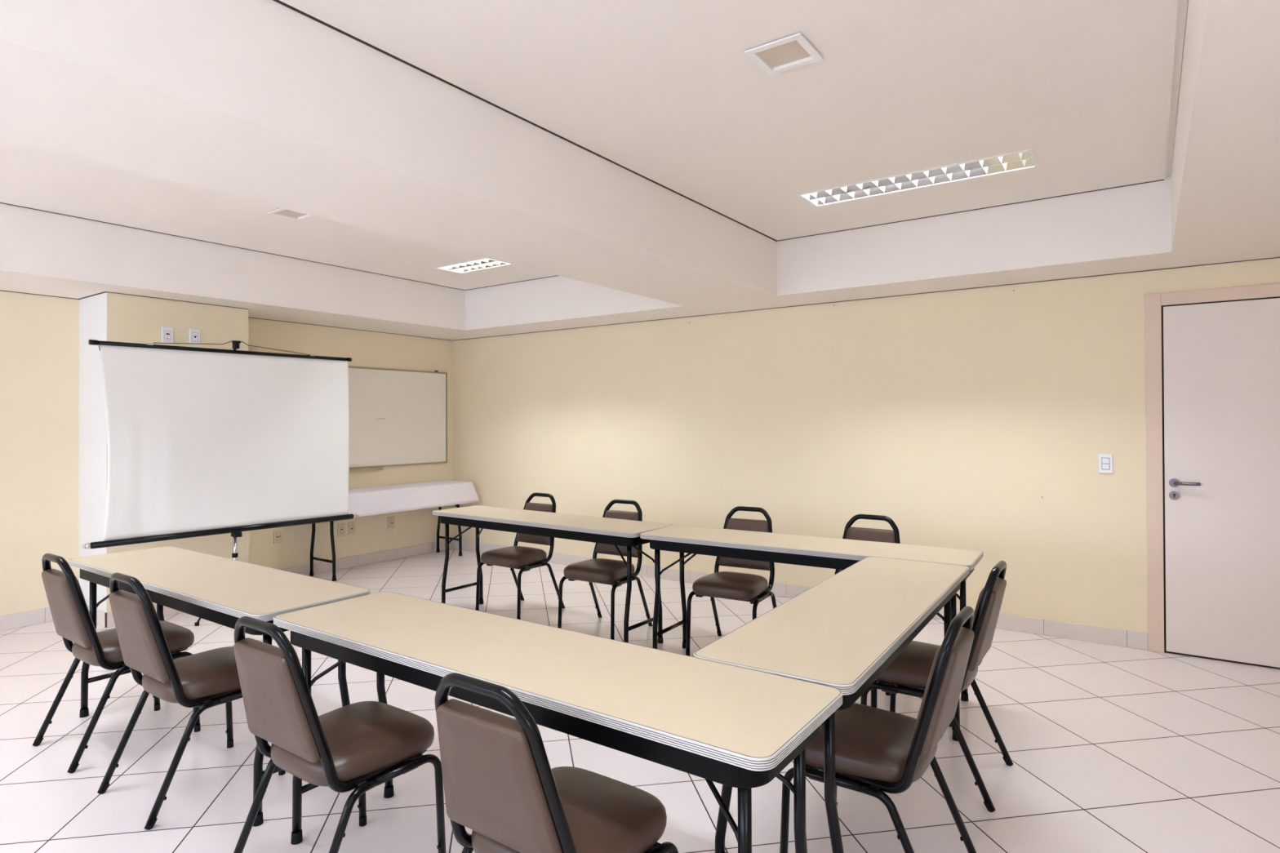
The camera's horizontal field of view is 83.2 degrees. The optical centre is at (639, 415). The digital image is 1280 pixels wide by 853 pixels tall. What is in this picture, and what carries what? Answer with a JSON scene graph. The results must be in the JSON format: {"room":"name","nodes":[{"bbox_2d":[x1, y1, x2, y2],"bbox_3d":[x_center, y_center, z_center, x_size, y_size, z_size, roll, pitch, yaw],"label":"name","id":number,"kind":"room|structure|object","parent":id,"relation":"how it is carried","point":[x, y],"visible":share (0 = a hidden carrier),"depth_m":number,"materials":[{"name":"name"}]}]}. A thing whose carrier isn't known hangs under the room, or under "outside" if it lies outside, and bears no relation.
{"room":"meeting room","nodes":[
{"label":"meeting room","id":0,"kind":"room"},
{"bbox_2d":[0,290,79,615],"bbox_3d":[-5.723,0.053,3.130,0.200,2.800,5.370,0,0,35],"label":"wall","id":1,"kind":"structure","parent":0,"point":[39,335],"depth_m":5.06,"materials":[{"name":"yellow paint"}]},
{"bbox_2d":[0,607,53,631],"bbox_3d":[-5.632,1.401,3.061,0.010,0.103,5.370,0,0,35],"label":"baseboard","id":2,"kind":"structure","parent":1,"relation":"attached to","point":[28,618],"depth_m":5.00,"materials":[{"name":"tile"}]},
{"bbox_2d":[87,605,106,627],"bbox_3d":[-3.882,1.408,5.106,0.500,0.103,0.010,0,0,35],"label":"baseboard","id":3,"kind":"structure","parent":1,"relation":"attached to","point":[100,615],"depth_m":5.00,"materials":[{"name":"tile"}]},
{"bbox_2d":[79,292,248,613],"bbox_3d":[-3.612,0.061,5.515,0.510,2.800,0.960,0,0,35],"label":"wall pillar","id":4,"kind":"structure","parent":0,"point":[107,316],"depth_m":5.19,"materials":[{"name":"yellow paint"}]},
{"bbox_2d":[106,603,182,627],"bbox_3d":[-3.394,1.408,5.356,0.010,0.103,0.960,0,0,35],"label":"baseboard","id":5,"kind":"structure","parent":4,"relation":"attached to","point":[166,611],"depth_m":5.20,"materials":[{"name":"tile"}]},
{"bbox_2d":[161,326,173,342],"bbox_3d":[-3.461,-0.591,5.283,0.013,0.120,0.076,0,0,35],"label":"socket","id":6,"kind":"object","parent":4,"relation":"attached to","point":[166,332],"visible":0.86,"depth_m":5.28,"materials":[{"name":"white plastic"}]},
{"bbox_2d":[189,328,199,345],"bbox_3d":[-3.354,-0.596,5.434,0.014,0.120,0.076,0,0,35],"label":"socket","id":7,"kind":"object","parent":4,"relation":"attached to","point":[194,334],"visible":1,"depth_m":5.43,"materials":[{"name":"white plastic"}]},
{"bbox_2d":[248,317,453,568],"bbox_3d":[-2.895,0.069,7.108,0.250,2.800,2.470,0,0,35],"label":"wall niche","id":8,"kind":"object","parent":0,"point":[366,348],"visible":0.14,"depth_m":7.13,"materials":[{"name":"yellow paint"}]},
{"bbox_2d":[248,346,257,351],"bbox_3d":[-3.346,-0.547,6.247,0.012,0.120,0.076,0,0,35],"label":"wall socket","id":9,"kind":"object","parent":8,"relation":"attached to","point":[251,348],"visible":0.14,"depth_m":6.24,"materials":[{"name":"beige plastic"}]},
{"bbox_2d":[273,528,282,543],"bbox_3d":[-3.217,1.071,6.410,0.012,0.120,0.076,0,0,35],"label":"wall socket","id":10,"kind":"object","parent":8,"relation":"attached to","point":[277,534],"visible":1,"depth_m":6.40,"materials":[{"name":"beige plastic"}]},
{"bbox_2d":[337,523,345,537],"bbox_3d":[-2.861,1.095,6.915,0.013,0.120,0.076,0,0,35],"label":"wall socket","id":11,"kind":"object","parent":8,"relation":"attached to","point":[341,527],"visible":1,"depth_m":6.91,"materials":[{"name":"beige plastic"}]},
{"bbox_2d":[347,522,355,535],"bbox_3d":[-2.799,1.096,7.003,0.014,0.120,0.076,0,0,35],"label":"wall socket","id":12,"kind":"object","parent":8,"relation":"attached to","point":[351,526],"visible":1,"depth_m":6.99,"materials":[{"name":"beige plastic"}]},
{"bbox_2d":[278,539,453,575],"bbox_3d":[-2.784,1.417,7.024,0.010,0.103,2.470,0,0,35],"label":"baseboard","id":13,"kind":"structure","parent":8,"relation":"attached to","point":[373,557],"depth_m":7.16,"materials":[{"name":"tile"}]},
{"bbox_2d":[388,516,395,528],"bbox_3d":[-2.540,1.093,7.373,0.012,0.120,0.076,0,0,35],"label":"wall socket","id":14,"kind":"object","parent":8,"relation":"attached to","point":[391,520],"visible":1,"depth_m":7.37,"materials":[{"name":"beige plastic"}]},
{"bbox_2d":[348,366,447,472],"bbox_3d":[-2.694,0.024,7.131,0.052,1.039,2.000,0,0,35],"label":"whiteboard","id":15,"kind":"object","parent":8,"relation":"attached to","point":[397,417],"visible":0.66,"depth_m":7.42,"materials":[{"name":"white plastic"}]},
{"bbox_2d":[348,466,383,472],"bbox_3d":[-2.726,0.527,7.078,0.051,0.032,0.440,0,0,35],"label":"tray","id":16,"kind":"object","parent":15,"relation":"on","point":[350,468],"depth_m":7.07,"materials":[{"name":"metal"}]},
{"bbox_2d":[0,0,1279,340],"bbox_3d":[-1.243,-1.129,2.074,8.338,0.484,8.788,0,0,35],"label":"ceiling","id":17,"kind":"structure","parent":0,"point":[266,102],"depth_m":3.17,"materials":[{"name":"white paint"}]},
{"bbox_2d":[0,139,556,289],"bbox_3d":[-2.820,-1.277,3.422,2.524,0.012,7.355,0,0,35],"label":"ceiling panel","id":18,"kind":"object","parent":17,"relation":"attached to","point":[30,177],"visible":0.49,"depth_m":4.62,"materials":[{"name":"white paint"}]},
{"bbox_2d":[266,208,313,221],"bbox_3d":[-2.163,-1.270,4.489,0.208,0.032,0.208,0,0,35],"label":"ceiling vent","id":19,"kind":"object","parent":18,"relation":"attached to","point":[282,212],"visible":0.53,"depth_m":4.52,"materials":[{"name":"white plastic"}]},
{"bbox_2d":[277,209,306,217],"bbox_3d":[-2.163,-1.268,4.489,0.156,0.004,0.156,0,0,35],"label":"grille","id":20,"kind":"object","parent":19,"relation":"attached to","point":[283,213],"depth_m":4.51,"materials":[{"name":"beige plastic"}]},
{"bbox_2d":[434,257,511,273],"bbox_3d":[-1.171,-1.303,5.882,1.200,0.092,0.290,0,0,35],"label":"light","id":21,"kind":"object","parent":18,"relation":"attached to","point":[482,264],"visible":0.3,"depth_m":6.08,"materials":[{"name":"white metal"}]},
{"bbox_2d":[0,0,1164,290],"bbox_3d":[-1.561,-1.286,2.537,5.626,0.014,7.379,0,0,35],"label":"trim","id":22,"kind":"structure","parent":17,"relation":"attached to","point":[277,1],"depth_m":3.95,"materials":[{"name":"brown"}]},
{"bbox_2d":[279,0,1178,240],"bbox_3d":[-0.188,-1.300,1.571,2.276,0.012,7.355,0,0,35],"label":"ceiling panel","id":23,"kind":"object","parent":17,"relation":"attached to","point":[668,92],"visible":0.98,"depth_m":2.81,"materials":[{"name":"white paint"}]},
{"bbox_2d":[744,32,822,75],"bbox_3d":[0.512,-1.294,2.561,0.208,0.032,0.208,0,0,35],"label":"ceiling vent","id":24,"kind":"object","parent":23,"relation":"attached to","point":[793,51],"visible":0.93,"depth_m":2.57,"materials":[{"name":"white plastic"}]},
{"bbox_2d":[757,40,810,67],"bbox_3d":[0.512,-1.292,2.561,0.156,0.004,0.156,0,0,35],"label":"grille","id":25,"kind":"object","parent":24,"relation":"attached to","point":[788,53],"depth_m":2.58,"materials":[{"name":"beige plastic"}]},
{"bbox_2d":[796,148,1039,207],"bbox_3d":[1.481,-1.326,3.943,1.200,0.092,0.290,0,0,35],"label":"light","id":26,"kind":"object","parent":23,"relation":"attached to","point":[1024,159],"visible":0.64,"depth_m":3.93,"materials":[{"name":"white metal"}]},
{"bbox_2d":[1165,0,1187,177],"bbox_3d":[0.744,-1.317,0.927,0.059,0.006,7.357,0,0,35],"label":"trim","id":27,"kind":"structure","parent":17,"relation":"attached to","point":[1182,4],"depth_m":2.78,"materials":[{"name":"white paint"}]},
{"bbox_2d":[0,548,1279,852],"bbox_3d":[-1.255,1.479,2.079,8.800,0.100,9.200,0,0,35],"label":"floor","id":28,"kind":"structure","parent":0,"point":[1111,748],"depth_m":3.00,"materials":[{"name":"tile"}]},
{"bbox_2d":[32,553,200,773],"bbox_3d":[-2.330,1.016,3.232,0.448,0.862,0.512,0,0,35],"label":"chair","id":29,"kind":"object","parent":28,"relation":"on","point":[73,621],"visible":0.75,"depth_m":3.06,"materials":[{"name":"brown leather"}]},
{"bbox_2d":[97,572,285,830],"bbox_3d":[-1.741,1.012,2.827,0.448,0.862,0.512,0,0,35],"label":"chair","id":30,"kind":"object","parent":28,"relation":"on","point":[207,679],"visible":0.88,"depth_m":2.67,"materials":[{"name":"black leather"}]},
{"bbox_2d":[67,546,370,826],"bbox_3d":[-1.905,1.062,3.149,1.805,0.752,0.457,0,0,35],"label":"table","id":31,"kind":"object","parent":28,"relation":"on","point":[220,590],"visible":0.75,"depth_m":2.95,"materials":[{"name":"beige laminate"}]},
{"bbox_2d":[81,339,358,626],"bbox_3d":[-2.980,0.456,5.320,1.800,2.002,0.666,0,0,-38],"label":"projection screen","id":32,"kind":"object","parent":28,"relation":"on","point":[202,442],"visible":0.97,"depth_m":5.13,"materials":[{"name":"white fabric"}]},
{"bbox_2d":[233,616,445,852],"bbox_3d":[-0.931,1.004,2.218,0.448,0.862,0.512,0,0,35],"label":"chair","id":33,"kind":"object","parent":28,"relation":"on","point":[361,747],"visible":1,"depth_m":2.08,"materials":[{"name":"brown leather"}]},
{"bbox_2d":[309,504,462,581],"bbox_3d":[-2.449,1.091,7.095,0.440,0.752,1.680,0,0,35],"label":"side table","id":34,"kind":"object","parent":28,"relation":"on","point":[331,523],"visible":0.34,"depth_m":6.59,"materials":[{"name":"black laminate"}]},
{"bbox_2d":[348,480,479,517],"bbox_3d":[-2.430,0.808,7.092,0.494,0.216,1.838,0,0,35],"label":"tablecloth","id":35,"kind":"object","parent":34,"relation":"on","point":[388,499],"visible":0.71,"depth_m":7.01,"materials":[{"name":"white fabric"}]},
{"bbox_2d":[475,493,564,619],"bbox_3d":[-0.893,1.025,5.363,0.448,0.862,0.512,0,0,35],"label":"chair","id":36,"kind":"object","parent":28,"relation":"on","point":[523,558],"visible":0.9,"depth_m":5.29,"materials":[{"name":"brown leather"}]},
{"bbox_2d":[432,505,672,643],"bbox_3d":[-0.656,1.069,4.934,1.860,0.752,0.457,-1,0,36],"label":"table","id":37,"kind":"object","parent":28,"relation":"on","point":[615,531],"visible":0.86,"depth_m":4.71,"materials":[{"name":"beige laminate"}]},
{"bbox_2d":[435,672,678,852],"bbox_3d":[-0.208,0.998,1.744,0.448,0.862,0.512,0,0,35],"label":"chair","id":38,"kind":"object","parent":28,"relation":"on","point":[500,784],"visible":1,"depth_m":1.59,"materials":[{"name":"brown leather"}]},
{"bbox_2d":[273,591,842,852],"bbox_3d":[-0.374,1.049,2.097,1.835,0.752,0.457,0,0,35],"label":"table","id":39,"kind":"object","parent":28,"relation":"on","point":[731,726],"visible":0.9,"depth_m":1.82,"materials":[{"name":"beige laminate"}]},
{"bbox_2d":[557,499,653,639],"bbox_3d":[-0.235,1.019,4.862,0.448,0.862,0.512,0,0,32],"label":"chair","id":40,"kind":"object","parent":28,"relation":"on","point":[600,571],"visible":0.84,"depth_m":4.79,"materials":[{"name":"brown leather"}]},
{"bbox_2d":[685,506,776,656],"bbox_3d":[0.582,1.013,4.414,0.448,0.862,0.512,0,0,30],"label":"chair","id":41,"kind":"object","parent":28,"relation":"on","point":[753,588],"visible":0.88,"depth_m":4.35,"materials":[{"name":"brown leather"}]},
{"bbox_2d":[640,524,983,727],"bbox_3d":[0.858,1.057,3.902,1.780,0.752,0.445,0,0,32],"label":"table","id":42,"kind":"object","parent":28,"relation":"on","point":[787,548],"visible":0.66,"depth_m":3.85,"materials":[{"name":"beige laminate"}]},
{"bbox_2d":[693,556,969,852],"bbox_3d":[0.810,1.048,2.625,0.457,0.752,1.750,0,0,34],"label":"table","id":43,"kind":"object","parent":28,"relation":"on","point":[842,633],"visible":0.7,"depth_m":2.26,"materials":[{"name":"beige laminate"}]},
{"bbox_2d":[834,514,900,695],"bbox_3d":[1.224,1.008,4.009,0.448,0.862,0.512,0,0,34],"label":"chair","id":44,"kind":"object","parent":28,"relation":"on","point":[850,533],"visible":0.16,"depth_m":4.17,"materials":[{"name":"black metal"}]},
{"bbox_2d":[779,606,976,852],"bbox_3d":[0.739,0.998,2.222,0.512,0.862,0.448,0,0,35],"label":"chair","id":45,"kind":"object","parent":28,"relation":"on","point":[878,752],"visible":0.88,"depth_m":2.08,"materials":[{"name":"brown leather"}]},
{"bbox_2d":[860,560,1013,813],"bbox_3d":[1.187,1.001,2.912,0.512,0.862,0.448,0,0,35],"label":"chair","id":46,"kind":"object","parent":28,"relation":"on","point":[909,671],"visible":0.69,"depth_m":2.78,"materials":[{"name":"brown leather"}]},
{"bbox_2d":[453,257,1279,633],"bbox_3d":[1.328,0.043,5.769,8.800,2.800,0.200,0,0,35],"label":"wall","id":47,"kind":"structure","parent":0,"point":[949,416],"depth_m":5.37,"materials":[{"name":"yellow paint"}]},
{"bbox_2d":[0,257,1279,340],"bbox_3d":[-1.243,-0.900,2.080,8.350,0.034,8.800,0,0,35],"label":"trim","id":48,"kind":"structure","parent":47,"relation":"attached to","point":[1273,257],"depth_m":5.25,"materials":[{"name":"brown"}]},
{"bbox_2d":[453,540,1147,650],"bbox_3d":[0.511,1.398,6.210,6.315,0.103,0.010,0,0,35],"label":"baseboard","id":49,"kind":"structure","parent":47,"relation":"attached to","point":[1114,637],"depth_m":4.79,"materials":[{"name":"tile"}]},
{"bbox_2d":[1098,453,1113,473],"bbox_3d":[2.919,0.299,4.519,0.076,0.120,0.014,0,0,35],"label":"light switch","id":50,"kind":"object","parent":47,"relation":"attached to","point":[1105,460],"visible":1,"depth_m":4.51,"materials":[{"name":"white plastic"}]},
{"bbox_2d":[1144,283,1279,669],"bbox_3d":[3.477,0.339,4.095,0.984,2.169,0.066,0,0,35],"label":"door","id":51,"kind":"structure","parent":47,"relation":"in","point":[1212,356],"depth_m":4.21,"materials":[{"name":"laminate"}]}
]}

